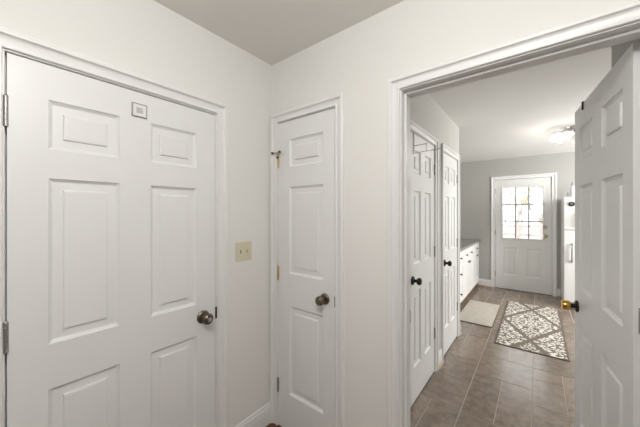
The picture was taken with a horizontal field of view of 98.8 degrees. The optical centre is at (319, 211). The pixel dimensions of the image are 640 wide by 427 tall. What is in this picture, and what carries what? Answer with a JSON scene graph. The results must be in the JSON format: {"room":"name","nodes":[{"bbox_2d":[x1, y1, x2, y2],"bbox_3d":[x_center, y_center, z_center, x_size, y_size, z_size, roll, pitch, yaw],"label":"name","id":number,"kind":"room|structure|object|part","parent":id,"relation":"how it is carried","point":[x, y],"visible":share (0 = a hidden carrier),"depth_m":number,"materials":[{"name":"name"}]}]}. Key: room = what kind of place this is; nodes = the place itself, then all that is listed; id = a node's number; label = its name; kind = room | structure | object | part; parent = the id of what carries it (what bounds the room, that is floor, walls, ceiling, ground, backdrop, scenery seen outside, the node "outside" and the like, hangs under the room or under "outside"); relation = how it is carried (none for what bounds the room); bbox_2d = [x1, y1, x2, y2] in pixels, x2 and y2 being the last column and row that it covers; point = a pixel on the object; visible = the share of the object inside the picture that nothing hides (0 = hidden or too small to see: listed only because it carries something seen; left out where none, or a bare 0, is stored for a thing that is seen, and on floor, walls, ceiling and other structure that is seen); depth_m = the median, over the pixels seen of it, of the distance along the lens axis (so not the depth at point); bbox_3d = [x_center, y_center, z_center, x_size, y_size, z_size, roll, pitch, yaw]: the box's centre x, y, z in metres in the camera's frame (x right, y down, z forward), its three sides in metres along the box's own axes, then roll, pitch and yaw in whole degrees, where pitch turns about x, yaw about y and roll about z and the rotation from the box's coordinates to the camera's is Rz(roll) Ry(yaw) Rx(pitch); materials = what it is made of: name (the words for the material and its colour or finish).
{"room":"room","nodes":[
{"label":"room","id":0,"kind":"room"},
{"bbox_2d":[0,0,271,426],"bbox_3d":[-1.546,0.270,0.447,0.140,2.540,3.985,0,0,38],"label":"wall","id":1,"kind":"structure","parent":0,"point":[147,38],"depth_m":1.61,"materials":[{"name":"white paint"}]},
{"bbox_2d":[3,53,216,426],"bbox_3d":[-0.816,0.434,1.231,0.108,1.959,0.793,0,0,38],"label":"door","id":2,"kind":"structure","parent":1,"relation":"in","point":[111,311],"depth_m":1.15,"materials":[{"name":"white paint"}]},
{"bbox_2d":[132,102,146,118],"bbox_3d":[-0.821,-0.462,1.248,0.008,0.060,0.060,0,0,38],"label":"plaque","id":3,"kind":"object","parent":2,"relation":"attached to","point":[138,110],"visible":1,"depth_m":1.25,"materials":[{"name":"grey plastic"}]},
{"bbox_3d":[-0.607,0.568,1.467,0.068,0.058,0.058,0,0,38],"label":"knob","id":4,"kind":"part","parent":2,"relation":"part of","materials":[{"name":"grey metal"}]},
{"bbox_2d":[0,26,227,426],"bbox_3d":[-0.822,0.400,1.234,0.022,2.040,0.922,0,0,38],"label":"trim","id":5,"kind":"structure","parent":1,"relation":"attached to","point":[11,40],"depth_m":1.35,"materials":[{"name":"white paint"}]},
{"bbox_2d":[236,241,251,261],"bbox_3d":[-0.466,0.242,1.688,0.016,0.116,0.115,0,0,38],"label":"light switch","id":6,"kind":"object","parent":1,"relation":"attached to","point":[243,249],"visible":1,"depth_m":1.69,"materials":[{"name":"beige plastic"}]},
{"bbox_2d":[235,402,270,426],"bbox_3d":[-0.430,1.353,1.735,0.014,0.135,0.340,0,0,38],"label":"baseboard","id":7,"kind":"structure","parent":1,"relation":"attached to","point":[261,417],"depth_m":1.78,"materials":[{"name":"white paint"}]},
{"bbox_2d":[154,0,611,162],"bbox_3d":[1.638,-1.050,1.058,4.500,0.100,8.890,0,0,38],"label":"ceiling","id":8,"kind":"structure","parent":0,"point":[517,113],"depth_m":2.04,"materials":[{"name":"white paint"}]},
{"bbox_2d":[550,125,574,142],"bbox_3d":[2.988,-0.914,3.254,0.411,0.171,0.389,0,0,38],"label":"ceiling light","id":9,"kind":"object","parent":8,"relation":"attached to","point":[558,137],"visible":0.48,"depth_m":3.26,"materials":[{"name":"white glass"}]},
{"bbox_3d":[2.844,-0.889,3.299,0.129,0.121,0.132,0,0,38],"label":"lamp shade","id":10,"kind":"part","parent":9,"relation":"part of","materials":[{"name":"white glass"}]},
{"bbox_3d":[3.115,-0.889,3.319,0.131,0.121,0.129,0,0,38],"label":"lamp shade","id":11,"kind":"part","parent":9,"relation":"part of","materials":[{"name":"white glass"}]},
{"bbox_2d":[266,285,574,426],"bbox_3d":[1.596,1.480,1.020,4.320,0.120,8.780,0,0,38],"label":"floor","id":12,"kind":"structure","parent":0,"point":[514,403],"depth_m":2.32,"materials":[{"name":"brown tile"}]},
{"bbox_2d":[460,251,462,302],"bbox_3d":[1.846,1.009,4.225,0.630,0.862,0.458,0,0,38],"label":"base cabinet","id":13,"kind":"object","parent":12,"relation":"on","point":[461,252],"visible":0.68,"depth_m":4.13,"materials":[{"name":"white paint"}]},
{"bbox_3d":[2.061,1.208,4.055,0.019,0.289,0.454,0,0,38],"label":"drawer","id":14,"kind":"part","parent":13,"relation":"part of","materials":[{"name":"white paint"}]},
{"bbox_3d":[2.061,0.917,4.055,0.019,0.279,0.454,0,0,38],"label":"drawer","id":15,"kind":"part","parent":13,"relation":"part of","materials":[{"name":"white paint"}]},
{"bbox_3d":[2.061,0.680,4.055,0.019,0.184,0.454,0,0,38],"label":"drawer","id":16,"kind":"part","parent":13,"relation":"part of","materials":[{"name":"white paint"}]},
{"bbox_2d":[460,238,479,251],"bbox_3d":[2.277,0.558,4.807,0.656,0.040,1.968,0,0,38],"label":"countertop","id":17,"kind":"structure","parent":13,"relation":"on","point":[464,243],"depth_m":4.84,"materials":[{"name":"grey stone"}]},
{"bbox_2d":[463,246,472,299],"bbox_3d":[2.230,1.009,4.712,0.630,0.862,0.778,0,0,38],"label":"base cabinet","id":18,"kind":"object","parent":12,"relation":"on","point":[467,253],"visible":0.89,"depth_m":4.50,"materials":[{"name":"white paint"}]},
{"bbox_3d":[2.325,0.680,4.389,0.019,0.184,0.384,0,0,38],"label":"drawer","id":19,"kind":"part","parent":18,"relation":"part of","materials":[{"name":"white paint"}]},
{"bbox_3d":[2.325,1.065,4.389,0.019,0.574,0.384,0,0,38],"label":"cabinet door","id":20,"kind":"part","parent":18,"relation":"part of","materials":[{"name":"white paint"}]},
{"bbox_3d":[2.567,0.680,4.695,0.019,0.184,0.384,0,0,38],"label":"drawer","id":21,"kind":"part","parent":18,"relation":"part of","materials":[{"name":"white paint"}]},
{"bbox_3d":[2.567,1.065,4.695,0.019,0.574,0.384,0,0,38],"label":"cabinet door","id":22,"kind":"part","parent":18,"relation":"part of","materials":[{"name":"white paint"}]},
{"bbox_2d":[473,242,478,287],"bbox_3d":[2.688,1.009,5.291,0.630,0.862,0.695,0,0,38],"label":"base cabinet","id":23,"kind":"object","parent":12,"relation":"on","point":[476,246],"visible":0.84,"depth_m":5.10,"materials":[{"name":"white paint"}]},
{"bbox_3d":[2.901,0.680,5.119,0.019,0.184,0.684,0,0,38],"label":"drawer","id":24,"kind":"part","parent":23,"relation":"part of","materials":[{"name":"white paint"}]},
{"bbox_2d":[460,300,500,327],"bbox_3d":[2.286,1.433,3.935,0.430,0.013,1.030,0,0,38],"label":"floor mat","id":25,"kind":"object","parent":12,"relation":"on","point":[474,312],"visible":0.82,"depth_m":3.86,"materials":[{"name":"beige fabric"}]},
{"bbox_2d":[494,301,569,361],"bbox_3d":[2.720,1.436,3.538,0.620,0.008,1.820,0,0,38],"label":"area rug","id":26,"kind":"object","parent":12,"relation":"on","point":[536,329],"visible":1,"depth_m":3.32,"materials":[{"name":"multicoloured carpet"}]},
{"bbox_2d":[561,197,574,308],"bbox_3d":[4.119,0.608,4.106,0.740,1.664,0.750,0,0,38],"label":"refrigerator","id":27,"kind":"object","parent":12,"relation":"on","point":[567,212],"visible":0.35,"depth_m":4.06,"materials":[{"name":"white metal"}]},
{"bbox_3d":[3.935,0.800,3.873,0.740,1.056,0.056,0,0,38],"label":"fridge door","id":28,"kind":"part","parent":27,"relation":"part of","materials":[{"name":"white metal"}]},
{"bbox_3d":[3.935,0.019,3.873,0.740,0.486,0.056,0,0,38],"label":"freezer door","id":29,"kind":"part","parent":27,"relation":"part of","materials":[{"name":"white metal"}]},
{"bbox_3d":[3.684,0.600,4.009,0.022,0.288,0.060,0,0,38],"label":"handle","id":30,"kind":"part","parent":27,"relation":"part of","materials":[{"name":"grey plastic"}]},
{"bbox_2d":[570,181,574,196],"bbox_3d":[3.942,-0.345,4.278,0.066,0.260,0.066,0,0,38],"label":"spray bottle","id":31,"kind":"object","parent":27,"relation":"on","point":[572,189],"visible":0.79,"depth_m":4.26,"materials":[{"name":"white plastic"}]},
{"bbox_2d":[410,94,458,349],"bbox_3d":[0.615,0.270,2.668,0.899,2.540,2.180,0,0,38],"label":"wall","id":32,"kind":"structure","parent":0,"point":[425,112],"depth_m":2.59,"materials":[{"name":"grey paint"}]},
{"bbox_2d":[410,131,435,407],"bbox_3d":[0.849,0.419,2.215,0.102,2.018,0.621,0,0,38],"label":"door","id":33,"kind":"structure","parent":32,"relation":"in","point":[422,166],"depth_m":2.18,"materials":[{"name":"white paint"}]},
{"bbox_3d":[0.713,0.508,2.014,0.065,0.055,0.055,0,0,38],"label":"knob","id":34,"kind":"part","parent":33,"relation":"part of","materials":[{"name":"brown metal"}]},
{"bbox_2d":[413,132,442,154],"bbox_3d":[0.769,-0.511,1.999,0.243,0.162,0.022,0,0,38],"label":"hanger","id":35,"kind":"object","parent":33,"relation":"hanging from","point":[414,145],"visible":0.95,"depth_m":2.04,"materials":[{"name":"silver metal"}]},
{"bbox_2d":[410,120,438,371],"bbox_3d":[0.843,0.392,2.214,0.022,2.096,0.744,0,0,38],"label":"trim","id":36,"kind":"structure","parent":32,"relation":"attached to","point":[414,127],"depth_m":2.48,"materials":[{"name":"white paint"}]},
{"bbox_2d":[439,349,441,365],"bbox_3d":[1.118,1.373,2.567,0.014,0.135,0.149,0,0,38],"label":"baseboard","id":37,"kind":"structure","parent":32,"relation":"attached to","point":[440,350],"depth_m":2.57,"materials":[{"name":"white paint"}]},
{"bbox_2d":[441,143,459,361],"bbox_3d":[1.398,0.392,2.916,0.022,2.096,0.744,0,0,38],"label":"trim","id":38,"kind":"structure","parent":32,"relation":"attached to","point":[444,148],"depth_m":2.63,"materials":[{"name":"white paint"}]},
{"bbox_2d":[444,153,457,354],"bbox_3d":[1.403,0.419,2.918,0.102,2.018,0.621,0,0,38],"label":"door","id":39,"kind":"structure","parent":32,"relation":"in","point":[450,164],"depth_m":2.93,"materials":[{"name":"white paint"}]},
{"bbox_2d":[272,0,635,426],"bbox_3d":[0.983,0.270,0.874,3.300,2.540,0.060,0,0,38],"label":"wall","id":40,"kind":"structure","parent":0,"point":[358,61],"depth_m":1.39,"materials":[{"name":"white paint"}]},
{"bbox_2d":[271,108,334,426],"bbox_3d":[-0.121,0.414,1.685,0.504,1.999,0.102,0,0,38],"label":"door","id":41,"kind":"structure","parent":40,"relation":"in","point":[306,156],"depth_m":1.67,"materials":[{"name":"white paint"}]},
{"bbox_3d":[0.007,0.502,1.560,0.055,0.055,0.065,0,0,38],"label":"knob","id":42,"kind":"part","parent":41,"relation":"part of","materials":[{"name":"grey metal"}]},
{"bbox_2d":[270,93,343,426],"bbox_3d":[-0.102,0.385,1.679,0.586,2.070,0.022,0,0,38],"label":"trim","id":43,"kind":"structure","parent":40,"relation":"attached to","point":[337,101],"depth_m":1.60,"materials":[{"name":"white paint"}]},
{"bbox_2d":[388,0,639,426],"bbox_3d":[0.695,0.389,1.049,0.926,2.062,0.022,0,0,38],"label":"trim","id":44,"kind":"structure","parent":40,"relation":"attached to","point":[627,13],"depth_m":1.30,"materials":[{"name":"white paint"}]},
{"bbox_2d":[561,41,639,426],"bbox_3d":[1.298,0.420,1.264,0.179,2.016,0.797,0,0,32],"label":"door","id":45,"kind":"structure","parent":40,"relation":"in","point":[606,305],"depth_m":1.14,"materials":[{"name":"white paint"}]},
{"bbox_3d":[1.430,0.535,1.576,0.070,0.054,0.054,0,0,32],"label":"knob","id":46,"kind":"part","parent":45,"relation":"part of","materials":[{"name":"gold metal"}]},
{"bbox_2d":[460,152,574,296],"bbox_3d":[4.356,0.420,4.499,4.500,2.840,0.120,0,0,38],"label":"wall","id":47,"kind":"structure","parent":0,"point":[475,177],"depth_m":5.29,"materials":[{"name":"grey paint"}]},
{"bbox_2d":[478,278,490,285],"bbox_3d":[3.195,1.373,5.330,0.217,0.135,0.014,0,0,38],"label":"baseboard","id":48,"kind":"structure","parent":47,"relation":"attached to","point":[486,282],"depth_m":5.32,"materials":[{"name":"white paint"}]},
{"bbox_2d":[495,177,550,294],"bbox_3d":[3.657,0.415,4.976,0.823,2.030,0.121,0,0,38],"label":"door","id":49,"kind":"structure","parent":47,"relation":"in","point":[522,264],"depth_m":4.95,"materials":[{"name":"white paint"}]},
{"bbox_3d":[3.679,0.015,4.995,0.632,0.980,0.064,0,0,38],"label":"light frame","id":50,"kind":"part","parent":49,"relation":"part of","materials":[{"name":"white paint"}]},
{"bbox_2d":[495,287,551,295],"bbox_3d":[3.698,1.442,5.019,0.822,0.020,0.118,0,0,38],"label":"trim","id":51,"kind":"structure","parent":47,"relation":"attached to","point":[495,287],"depth_m":4.95,"materials":[{"name":"grey wood"}]},
{"bbox_2d":[491,173,556,296],"bbox_3d":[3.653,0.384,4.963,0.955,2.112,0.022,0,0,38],"label":"trim","id":52,"kind":"structure","parent":47,"relation":"attached to","point":[553,175],"depth_m":4.74,"materials":[{"name":"white paint"}]},
{"bbox_2d":[612,39,639,67],"bbox_3d":[1.493,0.270,1.229,0.110,2.540,1.010,0,0,38],"label":"wall","id":53,"kind":"structure","parent":0,"point":[618,50],"depth_m":1.50,"materials":[{"name":"grey paint"}]},
{"label":"outside","id":54,"kind":"structure","parent":0,"visible":0},
{"bbox_2d":[504,187,532,224],"bbox_3d":[24.509,-2.386,33.149,4.176,8.405,3.245,0,0,0],"label":"tree","id":55,"kind":"object","parent":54,"point":[506,202],"visible":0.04,"depth_m":34.02,"materials":[{"name":"grey plant"}]},
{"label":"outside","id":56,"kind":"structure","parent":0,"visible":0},
{"bbox_2d":[503,229,539,238],"bbox_3d":[11.770,1.840,16.387,19.000,0.100,27.690,0,0,38],"label":"floor","id":57,"kind":"structure","parent":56,"point":[504,230],"depth_m":23.96,"materials":[{"name":"white"}]},
{"bbox_2d":[504,187,540,236],"bbox_3d":[14.455,-1.088,19.930,3.931,5.815,3.422,0,0,17],"label":"tree","id":58,"kind":"object","parent":57,"relation":"on","point":[519,213],"visible":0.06,"depth_m":19.39,"materials":[{"name":"grey plant"}]},
{"bbox_2d":[503,222,542,237],"bbox_3d":[9.360,1.115,11.722,11.000,1.350,0.120,0,0,38],"label":"fence","id":59,"kind":"object","parent":57,"relation":"on","point":[518,226],"visible":0.08,"depth_m":12.11,"materials":[{"name":"white wood"}]},
{"bbox_3d":[8.779,1.115,12.181,0.120,1.350,0.120,0,0,38],"label":"post","id":60,"kind":"part","parent":59,"relation":"part of","materials":[{"name":"white wood"}]},
{"bbox_3d":[9.360,0.630,11.722,11.000,0.120,0.040,0,0,38],"label":"rail","id":61,"kind":"part","parent":59,"relation":"part of","materials":[{"name":"white wood"}]},
{"bbox_3d":[9.360,1.010,11.722,11.000,0.120,0.040,0,0,38],"label":"rail","id":62,"kind":"part","parent":59,"relation":"part of","materials":[{"name":"white wood"}]},
{"bbox_2d":[520,187,527,231],"bbox_3d":[18.920,-1.891,25.106,3.819,7.416,3.446,0,0,-23],"label":"tree","id":63,"kind":"object","parent":57,"relation":"on","point":[521,223],"visible":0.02,"depth_m":24.96,"materials":[{"name":"grey plant"}]},
{"bbox_2d":[509,186,542,238],"bbox_3d":[11.838,-0.247,14.192,2.946,4.139,3.974,0,0,12],"label":"tree","id":64,"kind":"object","parent":57,"relation":"on","point":[539,188],"visible":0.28,"depth_m":14.83,"materials":[{"name":"grey plant"}]}
]}

